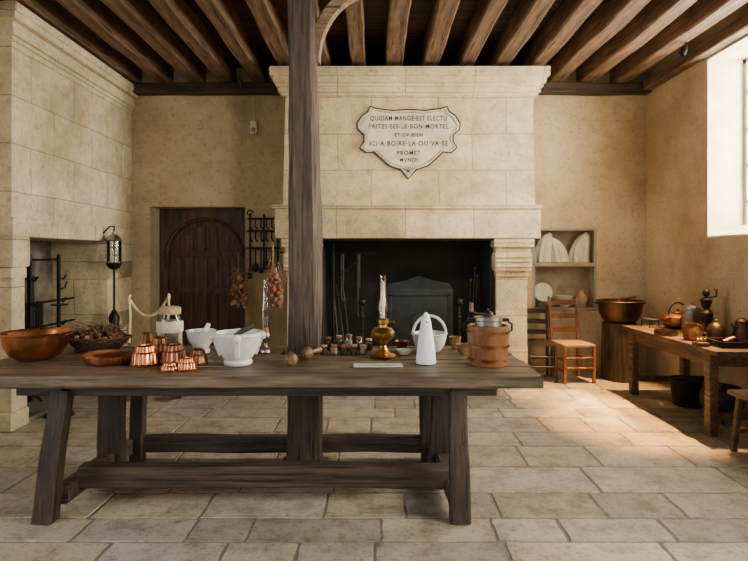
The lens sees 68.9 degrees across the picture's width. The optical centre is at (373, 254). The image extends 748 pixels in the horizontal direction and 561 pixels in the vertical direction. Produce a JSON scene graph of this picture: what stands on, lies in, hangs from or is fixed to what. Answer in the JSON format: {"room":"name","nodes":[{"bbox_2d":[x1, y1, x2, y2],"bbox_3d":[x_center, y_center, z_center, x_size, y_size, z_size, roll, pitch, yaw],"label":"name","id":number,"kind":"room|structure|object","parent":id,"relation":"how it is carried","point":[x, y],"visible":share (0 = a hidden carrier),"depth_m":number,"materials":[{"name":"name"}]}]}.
{"room":"historic interior","nodes":[
{"label":"historic interior","id":0,"kind":"room"},
{"bbox_2d":[100,0,606,67],"bbox_3d":[-0.180,-2.490,2.050,8.440,0.100,11.100,0,0,0],"label":"ceiling","id":1,"kind":"structure","parent":0,"point":[376,11],"depth_m":5.92,"materials":[{"name":"brown wood"}]},
{"bbox_2d":[7,0,141,82],"bbox_3d":[-3.094,-2.314,2.040,0.180,0.262,10.080,0,0,0],"label":"joist","id":2,"kind":"object","parent":1,"relation":"attached to","point":[51,12],"visible":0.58,"depth_m":5.64,"materials":[{"name":"brown wood"}]},
{"bbox_2d":[56,0,172,82],"bbox_3d":[-2.678,-2.314,2.040,0.179,0.263,10.080,0,0,0],"label":"joist","id":3,"kind":"object","parent":1,"relation":"attached to","point":[94,14],"visible":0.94,"depth_m":5.64,"materials":[{"name":"brown wood"}]},
{"bbox_2d":[101,0,205,82],"bbox_3d":[-2.276,-2.316,2.040,0.195,0.259,10.080,0,0,0],"label":"joist","id":4,"kind":"object","parent":1,"relation":"attached to","point":[136,14],"visible":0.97,"depth_m":5.64,"materials":[{"name":"brown wood"}]},
{"bbox_2d":[148,0,235,82],"bbox_3d":[-1.873,-2.315,2.040,0.194,0.261,10.080,0,0,0],"label":"joist","id":5,"kind":"object","parent":1,"relation":"attached to","point":[177,14],"visible":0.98,"depth_m":5.60,"materials":[{"name":"brown wood"}]},
{"bbox_2d":[195,0,267,82],"bbox_3d":[-1.468,-2.317,2.040,0.188,0.259,10.080,0,0,0],"label":"joist","id":6,"kind":"object","parent":1,"relation":"attached to","point":[221,13],"visible":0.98,"depth_m":5.61,"materials":[{"name":"brown wood"}]},
{"bbox_2d":[237,74,242,86],"bbox_3d":[-1.630,-2.117,6.620,0.070,0.156,0.087,0,0,0],"label":"ceiling spotlight","id":7,"kind":"object","parent":6,"relation":"attached to","point":[239,80],"visible":1,"depth_m":6.59,"materials":[{"name":"black metal"}]},
{"bbox_2d":[245,0,288,65],"bbox_3d":[-1.030,-2.314,2.040,0.204,0.259,10.080,0,0,0],"label":"joist","id":8,"kind":"object","parent":1,"relation":"attached to","point":[266,14],"visible":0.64,"depth_m":5.37,"materials":[{"name":"brown wood"}]},
{"bbox_2d":[317,0,333,65],"bbox_3d":[-0.593,-2.316,2.040,0.179,0.259,10.080,0,0,0],"label":"joist","id":9,"kind":"object","parent":1,"relation":"attached to","point":[326,56],"visible":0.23,"depth_m":6.03,"materials":[{"name":"brown wood"}]},
{"bbox_2d":[345,0,366,65],"bbox_3d":[-0.181,-2.315,2.040,0.184,0.257,10.080,0,0,0],"label":"joist","id":10,"kind":"object","parent":1,"relation":"attached to","point":[355,13],"visible":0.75,"depth_m":5.39,"materials":[{"name":"brown wood"}]},
{"bbox_2d":[385,0,411,65],"bbox_3d":[0.233,-2.315,2.040,0.210,0.258,10.080,0,0,0],"label":"joist","id":11,"kind":"object","parent":1,"relation":"attached to","point":[398,10],"visible":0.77,"depth_m":5.36,"materials":[{"name":"brown wood"}]},
{"bbox_2d":[418,0,459,65],"bbox_3d":[0.655,-2.317,2.040,0.206,0.261,10.080,0,0,0],"label":"joist","id":12,"kind":"object","parent":1,"relation":"attached to","point":[443,12],"visible":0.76,"depth_m":5.39,"materials":[{"name":"brown wood"}]},
{"bbox_2d":[451,0,507,65],"bbox_3d":[1.076,-2.314,2.040,0.181,0.260,10.080,0,0,0],"label":"joist","id":13,"kind":"object","parent":1,"relation":"attached to","point":[486,14],"visible":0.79,"depth_m":5.43,"materials":[{"name":"brown wood"}]},
{"bbox_2d":[483,0,554,65],"bbox_3d":[1.486,-2.316,2.040,0.207,0.258,10.080,0,0,0],"label":"joist","id":14,"kind":"object","parent":1,"relation":"attached to","point":[528,14],"visible":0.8,"depth_m":5.43,"materials":[{"name":"brown wood"}]},
{"bbox_2d":[515,0,602,65],"bbox_3d":[1.898,-2.315,2.040,0.200,0.258,10.080,0,0,0],"label":"joist","id":15,"kind":"object","parent":1,"relation":"attached to","point":[571,14],"visible":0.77,"depth_m":5.46,"materials":[{"name":"brown wood"}]},
{"bbox_2d":[546,0,650,81],"bbox_3d":[2.311,-2.315,2.040,0.211,0.257,10.080,0,0,0],"label":"joist","id":16,"kind":"object","parent":1,"relation":"attached to","point":[613,15],"visible":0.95,"depth_m":5.57,"materials":[{"name":"brown wood"}]},
{"bbox_2d":[576,0,696,81],"bbox_3d":[2.720,-2.315,2.040,0.203,0.262,10.080,0,0,0],"label":"joist","id":17,"kind":"object","parent":1,"relation":"attached to","point":[655,15],"visible":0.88,"depth_m":5.61,"materials":[{"name":"brown wood"}]},
{"bbox_2d":[610,0,747,82],"bbox_3d":[3.154,-2.316,2.040,0.210,0.256,10.080,0,0,0],"label":"joist","id":18,"kind":"object","parent":1,"relation":"attached to","point":[701,15],"visible":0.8,"depth_m":5.59,"materials":[{"name":"brown wood"}]},
{"bbox_2d":[678,42,687,56],"bbox_3d":[3.176,-2.117,5.600,0.094,0.156,0.070,0,0,0],"label":"ceiling spotlight","id":19,"kind":"object","parent":18,"relation":"attached to","point":[683,50],"visible":1,"depth_m":5.58,"materials":[{"name":"black metal"}]},
{"bbox_2d":[0,372,747,560],"bbox_3d":[-0.180,1.578,2.050,8.440,0.096,11.100,0,0,0],"label":"floor","id":20,"kind":"structure","parent":0,"point":[580,469],"depth_m":3.44,"materials":[{"name":"beige stone"}]},
{"bbox_2d":[44,267,74,418],"bbox_3d":[-3.000,0.820,5.200,0.260,1.420,0.260,0,0,0],"label":"andiron","id":21,"kind":"object","parent":20,"relation":"on","point":[59,304],"visible":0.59,"depth_m":5.19,"materials":[{"name":"black metal"}]},
{"bbox_2d":[0,1,137,431],"bbox_3d":[-3.474,-0.320,5.869,0.848,3.700,2.458,0,0,0],"label":"wall","id":22,"kind":"structure","parent":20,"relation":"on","point":[66,115],"depth_m":5.55,"materials":[{"name":"stone"}]},
{"bbox_2d":[25,254,74,401],"bbox_3d":[-3.500,0.744,5.675,0.257,1.508,1.150,0,0,0],"label":"stand","id":23,"kind":"object","parent":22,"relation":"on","point":[31,304],"visible":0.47,"depth_m":5.57,"materials":[{"name":"black metal"}]},
{"bbox_2d":[103,226,122,324],"bbox_3d":[-2.985,0.296,6.250,0.185,1.268,0.185,0,0,45],"label":"hanging lantern","id":24,"kind":"object","parent":22,"relation":"hanging from","point":[114,317],"visible":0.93,"depth_m":6.23,"materials":[{"name":"black metal"}]},
{"bbox_2d":[131,82,279,95],"bbox_3d":[-2.500,-2.136,7.009,2.600,0.141,0.171,0,0,0],"label":"wall plate","id":25,"kind":"object","parent":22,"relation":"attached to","point":[168,88],"visible":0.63,"depth_m":6.93,"materials":[{"name":"brown wood"}]},
{"bbox_2d":[126,293,181,401],"bbox_3d":[-2.390,0.968,5.800,0.680,1.125,0.260,0,0,0],"label":"rope barrier","id":26,"kind":"object","parent":20,"relation":"on","point":[130,302],"visible":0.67,"depth_m":5.77,"materials":[{"name":"fabric"}]},
{"bbox_2d":[0,346,542,524],"bbox_3d":[-0.746,1.111,3.603,3.409,0.856,1.066,0,0,0],"label":"table","id":27,"kind":"object","parent":20,"relation":"on","point":[443,387],"visible":0.78,"depth_m":3.30,"materials":[{"name":"brown wood"}]},
{"bbox_2d":[0,327,73,361],"bbox_3d":[-2.220,0.592,3.580,0.429,0.180,0.429,0,0,34],"label":"basin","id":28,"kind":"object","parent":27,"relation":"on","point":[29,344],"visible":1,"depth_m":3.46,"materials":[{"name":"orange metal"}]},
{"bbox_2d":[68,321,131,351],"bbox_3d":[-1.986,0.578,3.920,0.476,0.211,0.305,0,0,2],"label":"basket","id":29,"kind":"object","parent":27,"relation":"on","point":[87,338],"visible":0.97,"depth_m":3.84,"materials":[{"name":"wicker"}]},
{"bbox_2d":[82,349,131,365],"bbox_3d":[-1.677,0.639,3.430,0.305,0.085,0.213,0,0,0],"label":"bowl","id":30,"kind":"object","parent":27,"relation":"on","point":[103,357],"depth_m":3.36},
{"bbox_2d":[129,343,159,366],"bbox_3d":[-1.429,0.620,3.400,0.182,0.125,0.182,0,0,0],"label":"mold","id":31,"kind":"object","parent":27,"relation":"on","point":[145,354],"depth_m":3.34,"materials":[{"name":"orange metal"}]},
{"bbox_2d":[139,332,153,343],"bbox_3d":[-1.558,0.607,3.740,0.125,0.150,0.125,0,0,0],"label":"mold","id":32,"kind":"object","parent":27,"relation":"on","point":[146,337],"depth_m":3.71,"materials":[{"name":"orange metal"}]},
{"bbox_2d":[152,335,167,354],"bbox_3d":[-1.429,0.612,3.640,0.148,0.140,0.148,0,0,0],"label":"mold","id":33,"kind":"object","parent":27,"relation":"on","point":[158,341],"depth_m":3.60,"materials":[{"name":"orange metal"}]},
{"bbox_2d":[160,361,177,371],"bbox_3d":[-1.205,0.657,3.220,0.114,0.050,0.114,0,0,0],"label":"mold","id":34,"kind":"object","parent":27,"relation":"on","point":[170,366],"depth_m":3.18,"materials":[{"name":"orange metal"}]},
{"bbox_2d":[156,306,182,343],"bbox_3d":[-1.497,0.528,4.000,0.187,0.307,0.187,0,0,0],"label":"glass jar","id":35,"kind":"object","parent":27,"relation":"on","point":[172,329],"visible":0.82,"depth_m":3.94,"materials":[{"name":"glass"}]},
{"bbox_2d":[159,342,186,364],"bbox_3d":[-1.280,0.622,3.470,0.182,0.120,0.182,0,0,0],"label":"mold","id":36,"kind":"object","parent":27,"relation":"on","point":[172,351],"depth_m":3.41,"materials":[{"name":"orange metal"}]},
{"bbox_2d":[177,356,197,371],"bbox_3d":[-1.112,0.644,3.240,0.125,0.075,0.125,0,0,0],"label":"mold","id":37,"kind":"object","parent":27,"relation":"on","point":[186,363],"depth_m":3.20,"materials":[{"name":"orange metal"}]},
{"bbox_2d":[189,348,207,365],"bbox_3d":[-1.104,0.634,3.420,0.125,0.095,0.125,0,0,0],"label":"mold","id":38,"kind":"object","parent":27,"relation":"on","point":[199,354],"depth_m":3.38,"materials":[{"name":"orange metal"}]},
{"bbox_2d":[185,323,216,352],"bbox_3d":[-1.210,0.579,3.822,0.216,0.206,0.210,0,0,-43],"label":"mortar","id":39,"kind":"object","parent":27,"relation":"on","point":[199,337],"visible":0.68,"depth_m":3.76,"materials":[{"name":"ceramic"}]},
{"bbox_2d":[209,323,265,365],"bbox_3d":[-0.853,0.556,3.420,0.299,0.251,0.299,0,0,34],"label":"mortar","id":40,"kind":"object","parent":27,"relation":"on","point":[237,347],"visible":1,"depth_m":3.33,"materials":[{"name":"white ceramic"}]},
{"bbox_2d":[260,279,271,352],"bbox_3d":[-0.763,0.427,3.850,0.090,0.510,0.090,0,0,0],"label":"oil lamp","id":41,"kind":"object","parent":27,"relation":"on","point":[266,349],"visible":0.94,"depth_m":3.83,"materials":[{"name":"metal"}]},
{"bbox_2d":[284,351,297,365],"bbox_3d":[-0.523,0.640,3.421,0.084,0.084,0.255,0,0,-10],"label":"pestle","id":42,"kind":"object","parent":27,"relation":"on","point":[291,358],"visible":1,"depth_m":3.31,"materials":[{"name":"brown wood"}]},
{"bbox_2d":[301,347,321,358],"bbox_3d":[-0.409,0.640,3.610,0.084,0.084,0.205,0,0,30],"label":"pestle","id":43,"kind":"object","parent":27,"relation":"on","point":[306,352],"visible":1,"depth_m":3.54,"materials":[{"name":"brown wood"}]},
{"bbox_2d":[354,363,402,366],"bbox_3d":[0.025,0.679,3.360,0.300,0.006,0.100,0,0,-1],"label":"label card","id":44,"kind":"object","parent":27,"relation":"on","point":[355,364],"visible":1,"depth_m":3.33,"materials":[{"name":"paper"}]},
{"bbox_2d":[370,275,395,358],"bbox_3d":[0.060,0.409,3.660,0.180,0.545,0.180,0,0,0],"label":"oil lamp","id":45,"kind":"object","parent":27,"relation":"on","point":[382,334],"visible":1,"depth_m":3.63,"materials":[{"name":"gold glass"}]},
{"bbox_2d":[395,340,408,347],"bbox_3d":[0.203,0.652,3.950,0.110,0.060,0.110,0,0,0],"label":"copper bowl","id":46,"kind":"object","parent":27,"relation":"on","point":[399,343],"visible":0.74,"depth_m":3.92,"materials":[{"name":"brown metal"}]},
{"bbox_2d":[396,348,411,354],"bbox_3d":[0.206,0.664,3.740,0.110,0.035,0.110,0,0,0],"label":"bowl","id":47,"kind":"object","parent":27,"relation":"on","point":[402,351],"visible":1,"depth_m":3.71,"materials":[{"name":"white ceramic"}]},
{"bbox_2d":[416,312,435,364],"bbox_3d":[0.328,0.521,3.440,0.128,0.322,0.128,0,0,0],"label":"sugarloaf","id":48,"kind":"object","parent":27,"relation":"on","point":[425,355],"visible":1,"depth_m":3.40,"materials":[{"name":"white food"}]},
{"bbox_2d":[411,314,447,351],"bbox_3d":[0.395,0.552,3.880,0.260,0.260,0.260,0,0,0],"label":"basket","id":49,"kind":"object","parent":27,"relation":"on","point":[439,337],"visible":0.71,"depth_m":3.84,"materials":[{"name":"white ceramic"}]},
{"bbox_2d":[449,336,460,348],"bbox_3d":[0.589,0.637,3.960,0.090,0.090,0.090,0,0,0],"label":"bowl","id":50,"kind":"object","parent":27,"relation":"on","point":[453,340],"visible":0.82,"depth_m":3.93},
{"bbox_2d":[456,343,467,354],"bbox_3d":[0.612,0.647,3.750,0.100,0.070,0.100,0,0,0],"label":"bowl","id":51,"kind":"object","parent":27,"relation":"on","point":[462,348],"visible":0.89,"depth_m":3.72,"materials":[{"name":"brown wood"}]},
{"bbox_2d":[463,303,512,367],"bbox_3d":[0.715,0.489,3.420,0.268,0.385,0.268,0,0,32],"label":"bucket","id":52,"kind":"object","parent":27,"relation":"on","point":[488,344],"visible":1,"depth_m":3.33,"materials":[{"name":"orange wood"}]},
{"bbox_2d":[282,0,357,460],"bbox_3d":[-0.323,-0.212,3.901,0.694,3.485,0.299,0,0,0],"label":"post","id":53,"kind":"object","parent":20,"relation":"on","point":[307,33],"visible":0.83,"depth_m":3.80,"materials":[{"name":"wood"}]},
{"bbox_2d":[269,66,549,389],"bbox_3d":[0.405,-0.300,6.619,3.170,3.661,0.958,0,0,0],"label":"fireplace","id":54,"kind":"object","parent":20,"relation":"on","point":[474,205],"visible":0.63,"depth_m":6.28,"materials":[{"name":"stone"}]},
{"bbox_2d":[261,243,283,309],"bbox_3d":[-1.129,0.250,6.079,0.262,0.760,0.167,0,0,0],"label":"onion braid","id":55,"kind":"object","parent":54,"relation":"hanging from","point":[272,275],"visible":0.94,"depth_m":6.05,"materials":[{"name":"plant"}]},
{"bbox_2d":[332,242,377,344],"bbox_3d":[-0.240,0.660,6.688,0.580,1.640,0.243,0,0,0],"label":"crane","id":56,"kind":"object","parent":54,"relation":"on","point":[334,315],"visible":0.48,"depth_m":6.69,"materials":[{"name":"black metal"}]},
{"bbox_2d":[358,298,365,343],"bbox_3d":[-0.140,0.993,6.587,0.226,0.986,0.492,0,0,0],"label":"andiron","id":57,"kind":"object","parent":54,"relation":"on","point":[362,301],"visible":0.6,"depth_m":6.40,"materials":[{"name":"black metal"}]},
{"bbox_2d":[356,106,460,178],"bbox_3d":[0.398,-1.290,6.268,1.202,0.845,0.035,0,0,0],"label":"cartouche","id":58,"kind":"object","parent":54,"relation":"attached to","point":[408,141],"visible":1,"depth_m":6.26,"materials":[{"name":"stone"}]},
{"bbox_2d":[386,276,452,345],"bbox_3d":[0.575,0.870,6.885,0.850,1.220,0.070,0,0,0],"label":"fireback","id":59,"kind":"object","parent":54,"relation":"in","point":[408,300],"visible":0.45,"depth_m":6.88,"materials":[{"name":"black metal"}]},
{"bbox_2d":[455,298,462,342],"bbox_3d":[1.000,0.993,6.587,0.226,0.986,0.492,0,0,0],"label":"andiron","id":60,"kind":"object","parent":54,"relation":"on","point":[458,301],"visible":0.55,"depth_m":6.40,"materials":[{"name":"black metal"}]},
{"bbox_2d":[467,267,480,341],"bbox_3d":[1.226,0.811,6.746,0.258,1.338,0.141,0,0,0],"label":"iron","id":61,"kind":"object","parent":54,"relation":"in","point":[477,275],"visible":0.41,"depth_m":6.79,"materials":[{"name":"black metal"}]},
{"bbox_2d":[527,305,557,381],"bbox_3d":[2.043,1.084,6.797,0.365,0.892,0.495,0,0,4],"label":"chair","id":62,"kind":"object","parent":20,"relation":"on","point":[547,342],"visible":0.6,"depth_m":6.87,"materials":[{"name":"brown wood"}]},
{"bbox_2d":[547,296,595,383],"bbox_3d":[2.423,1.024,6.717,0.403,1.012,0.495,0,0,-6],"label":"chair","id":63,"kind":"object","parent":20,"relation":"on","point":[576,343],"visible":0.98,"depth_m":6.84,"materials":[{"name":"orange wood"}]},
{"bbox_2d":[600,321,636,382],"bbox_3d":[3.034,1.180,6.727,0.442,0.700,0.438,0,0,0],"label":"chopping block","id":64,"kind":"object","parent":20,"relation":"on","point":[614,339],"visible":0.66,"depth_m":6.56,"materials":[{"name":"brown wood"}]},
{"bbox_2d":[594,296,645,322],"bbox_3d":[3.033,0.665,6.720,0.558,0.324,0.558,0,0,-41],"label":"cauldron","id":65,"kind":"object","parent":64,"relation":"on","point":[624,309],"visible":1,"depth_m":6.54,"materials":[{"name":"orange metal"}]},
{"bbox_2d":[622,325,747,436],"bbox_3d":[3.140,1.157,5.270,0.721,0.747,1.700,0,0,0],"label":"side table","id":66,"kind":"object","parent":20,"relation":"on","point":[712,357],"visible":0.68,"depth_m":4.84,"materials":[{"name":"brown wood"}]},
{"bbox_2d":[640,317,659,327],"bbox_3d":[2.992,0.734,5.900,0.203,0.097,0.194,0,0,0],"label":"trivet","id":67,"kind":"object","parent":66,"relation":"on","point":[642,318],"visible":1,"depth_m":5.90,"materials":[{"name":"black metal"}]},
{"bbox_2d":[654,324,677,335],"bbox_3d":[2.861,0.748,5.447,0.214,0.068,0.428,0,0,0],"label":"copper saucepan","id":68,"kind":"object","parent":66,"relation":"on","point":[661,332],"visible":1,"depth_m":5.29,"materials":[{"name":"brown metal"}]},
{"bbox_2d":[658,302,683,328],"bbox_3d":[3.266,0.643,5.860,0.314,0.278,0.314,0,0,45],"label":"copper kettle","id":69,"kind":"object","parent":66,"relation":"on","point":[670,320],"visible":0.71,"depth_m":5.80,"materials":[{"name":"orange metal"}]},
{"bbox_2d":[681,302,700,329],"bbox_3d":[3.253,0.629,5.574,0.198,0.305,0.179,0,0,39],"label":"tin canister","id":70,"kind":"object","parent":66,"relation":"on","point":[690,311],"visible":0.66,"depth_m":5.52,"materials":[{"name":"metal"}]},
{"bbox_2d":[682,322,703,340],"bbox_3d":[2.929,0.705,5.020,0.156,0.155,0.156,0,0,45],"label":"copper pot","id":71,"kind":"object","parent":66,"relation":"on","point":[691,331],"visible":0.95,"depth_m":4.97,"materials":[{"name":"orange metal"}]},
{"bbox_2d":[692,337,709,346],"bbox_3d":[2.819,0.744,4.700,0.100,0.077,0.100,0,0,0],"label":"box","id":72,"kind":"object","parent":66,"relation":"on","point":[699,342],"visible":1,"depth_m":4.68,"materials":[{"name":"brown wood"}]},
{"bbox_2d":[699,288,717,335],"bbox_3d":[3.241,0.553,5.320,0.180,0.458,0.180,0,0,43],"label":"coffee grinder","id":73,"kind":"object","parent":66,"relation":"on","point":[705,314],"visible":0.8,"depth_m":5.29,"materials":[{"name":"black metal"}]},
{"bbox_2d":[702,319,725,337],"bbox_3d":[3.167,0.688,5.067,0.182,0.189,0.160,0,0,37],"label":"teapot","id":74,"kind":"object","parent":66,"relation":"on","point":[715,329],"visible":0.81,"depth_m":5.01,"materials":[{"name":"gold metal"}]},
{"bbox_2d":[706,336,747,347],"bbox_3d":[3.062,0.742,4.700,0.272,0.079,0.252,0,0,0],"label":"tray","id":75,"kind":"object","parent":66,"relation":"on","point":[731,342],"visible":0.84,"depth_m":4.64,"materials":[{"name":"black metal"}]},
{"bbox_2d":[730,318,747,340],"bbox_3d":[3.368,0.677,4.975,0.184,0.210,0.169,0,0,40],"label":"coffee pot","id":76,"kind":"object","parent":66,"relation":"on","point":[740,329],"visible":0.83,"depth_m":4.94,"materials":[{"name":"black metal"}]},
{"bbox_2d":[668,375,703,408],"bbox_3d":[3.200,1.366,5.550,0.360,0.329,0.360,0,0,0],"label":"cauldron","id":77,"kind":"object","parent":20,"relation":"on","point":[685,389],"visible":0.78,"depth_m":5.44,"materials":[{"name":"black metal"}]},
{"bbox_2d":[699,383,744,424],"bbox_3d":[3.200,1.372,5.020,0.360,0.324,0.360,0,0,0],"label":"cauldron","id":78,"kind":"object","parent":20,"relation":"on","point":[726,401],"visible":0.32,"depth_m":4.88,"materials":[{"name":"black metal"}]},
{"bbox_2d":[727,389,747,451],"bbox_3d":[3.050,1.294,4.120,0.540,0.477,0.340,0,0,0],"label":"wooden stool","id":79,"kind":"object","parent":20,"relation":"on","point":[740,394],"visible":1,"depth_m":4.23,"materials":[{"name":"brown wood"}]},
{"bbox_2d":[132,68,645,371],"bbox_3d":[-0.180,-0.455,7.350,8.440,3.970,0.500,0,0,0],"label":"wall","id":80,"kind":"structure","parent":0,"point":[189,152],"depth_m":7.10,"materials":[{"name":"paint"}]},
{"bbox_2d":[159,209,244,345],"bbox_3d":[-2.300,0.451,7.452,1.238,2.159,0.135,0,0,0],"label":"door","id":81,"kind":"structure","parent":80,"relation":"in","point":[197,247],"depth_m":7.44,"materials":[{"name":"brown wood"}]},
{"bbox_2d":[250,120,257,133],"bbox_3d":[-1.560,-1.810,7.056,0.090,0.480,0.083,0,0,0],"label":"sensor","id":82,"kind":"object","parent":80,"relation":"attached to","point":[253,123],"visible":1,"depth_m":7.04,"materials":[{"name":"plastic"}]},
{"bbox_2d":[235,210,284,278],"bbox_3d":[-1.442,-0.140,7.039,0.685,0.898,0.090,0,0,0],"label":"utensil rack","id":83,"kind":"object","parent":80,"relation":"attached to","point":[255,267],"visible":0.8,"depth_m":7.03,"materials":[{"name":"black metal"}]},
{"bbox_2d":[228,253,247,307],"bbox_3d":[-1.730,0.327,6.961,0.239,0.713,0.175,0,0,25],"label":"onion braid","id":84,"kind":"object","parent":83,"relation":"hanging from","point":[238,283],"visible":1,"depth_m":6.93,"materials":[{"name":"plant"}]},
{"bbox_2d":[533,228,596,310],"bbox_3d":[2.485,0.190,7.265,0.828,1.078,0.350,0,0,0],"label":"shelves","id":85,"kind":"object","parent":80,"relation":"attached to","point":[564,278],"visible":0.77,"depth_m":7.38,"materials":[{"name":"stone"}]},
{"bbox_2d":[535,232,552,261],"bbox_3d":[2.241,-0.103,7.241,0.266,0.400,0.174,0,0,0],"label":"linens","id":86,"kind":"object","parent":85,"relation":"in","point":[543,247],"visible":0.94,"depth_m":7.18,"materials":[{"name":"beige fabric"}]},
{"bbox_2d":[535,283,552,306],"bbox_3d":[2.250,0.529,7.220,0.230,0.316,0.230,0,0,-43],"label":"plate","id":87,"kind":"object","parent":85,"relation":"in","point":[542,290],"visible":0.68,"depth_m":7.25,"materials":[{"name":"ceramic"}]},
{"bbox_2d":[551,238,568,261],"bbox_3d":[2.460,-0.068,7.239,0.260,0.330,0.166,0,0,0],"label":"linens","id":88,"kind":"object","parent":85,"relation":"in","point":[559,253],"visible":0.91,"depth_m":7.18,"materials":[{"name":"beige fabric"}]},
{"bbox_2d":[556,295,572,306],"bbox_3d":[2.520,0.612,7.220,0.220,0.150,0.220,0,0,0],"label":"bowl","id":89,"kind":"object","parent":85,"relation":"in","point":[559,297],"visible":0.49,"depth_m":7.16,"materials":[{"name":"ceramic"}]},
{"bbox_2d":[569,232,590,261],"bbox_3d":[2.725,-0.103,7.237,0.290,0.400,0.194,0,0,0],"label":"linens","id":90,"kind":"object","parent":85,"relation":"in","point":[580,249],"visible":1,"depth_m":7.17,"materials":[{"name":"beige fabric"}]},
{"bbox_2d":[574,289,588,306],"bbox_3d":[2.740,0.572,7.220,0.160,0.230,0.160,0,0,45],"label":"jug","id":91,"kind":"object","parent":85,"relation":"in","point":[582,298],"visible":0.9,"depth_m":7.17,"materials":[{"name":"brown ceramic"}]},
{"bbox_2d":[538,82,650,95],"bbox_3d":[2.765,-2.135,7.008,1.530,0.143,0.169,0,0,0],"label":"wall plate","id":92,"kind":"object","parent":80,"relation":"attached to","point":[549,88],"visible":0.84,"depth_m":6.93,"materials":[{"name":"brown wood"}]},
{"bbox_2d":[646,2,747,410],"bbox_3d":[3.790,-0.455,2.050,0.500,3.970,10.100,0,0,0],"label":"wall","id":93,"kind":"structure","parent":0,"point":[682,262],"depth_m":6.19,"materials":[{"name":"paint"}]},
{"bbox_2d":[643,13,747,89],"bbox_3d":[3.469,-2.152,1.950,0.141,0.130,9.900,0,0,0],"label":"wall plate","id":94,"kind":"object","parent":93,"relation":"attached to","point":[737,29],"visible":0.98,"depth_m":5.72,"materials":[{"name":"brown wood"}]},
{"bbox_2d":[707,35,747,237],"bbox_3d":[3.725,-1.135,5.075,0.390,1.910,1.448,0,0,0],"label":"window","id":95,"kind":"structure","parent":93,"relation":"attached to","point":[725,67],"depth_m":5.78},
{"bbox_2d":[743,58,747,224],"bbox_3d":[3.940,-1.135,5.075,0.060,1.910,1.450,0,0,0],"label":"window","id":96,"kind":"structure","parent":93,"relation":"in","point":[745,61],"depth_m":5.74,"materials":[{"name":"paint"}]}
]}

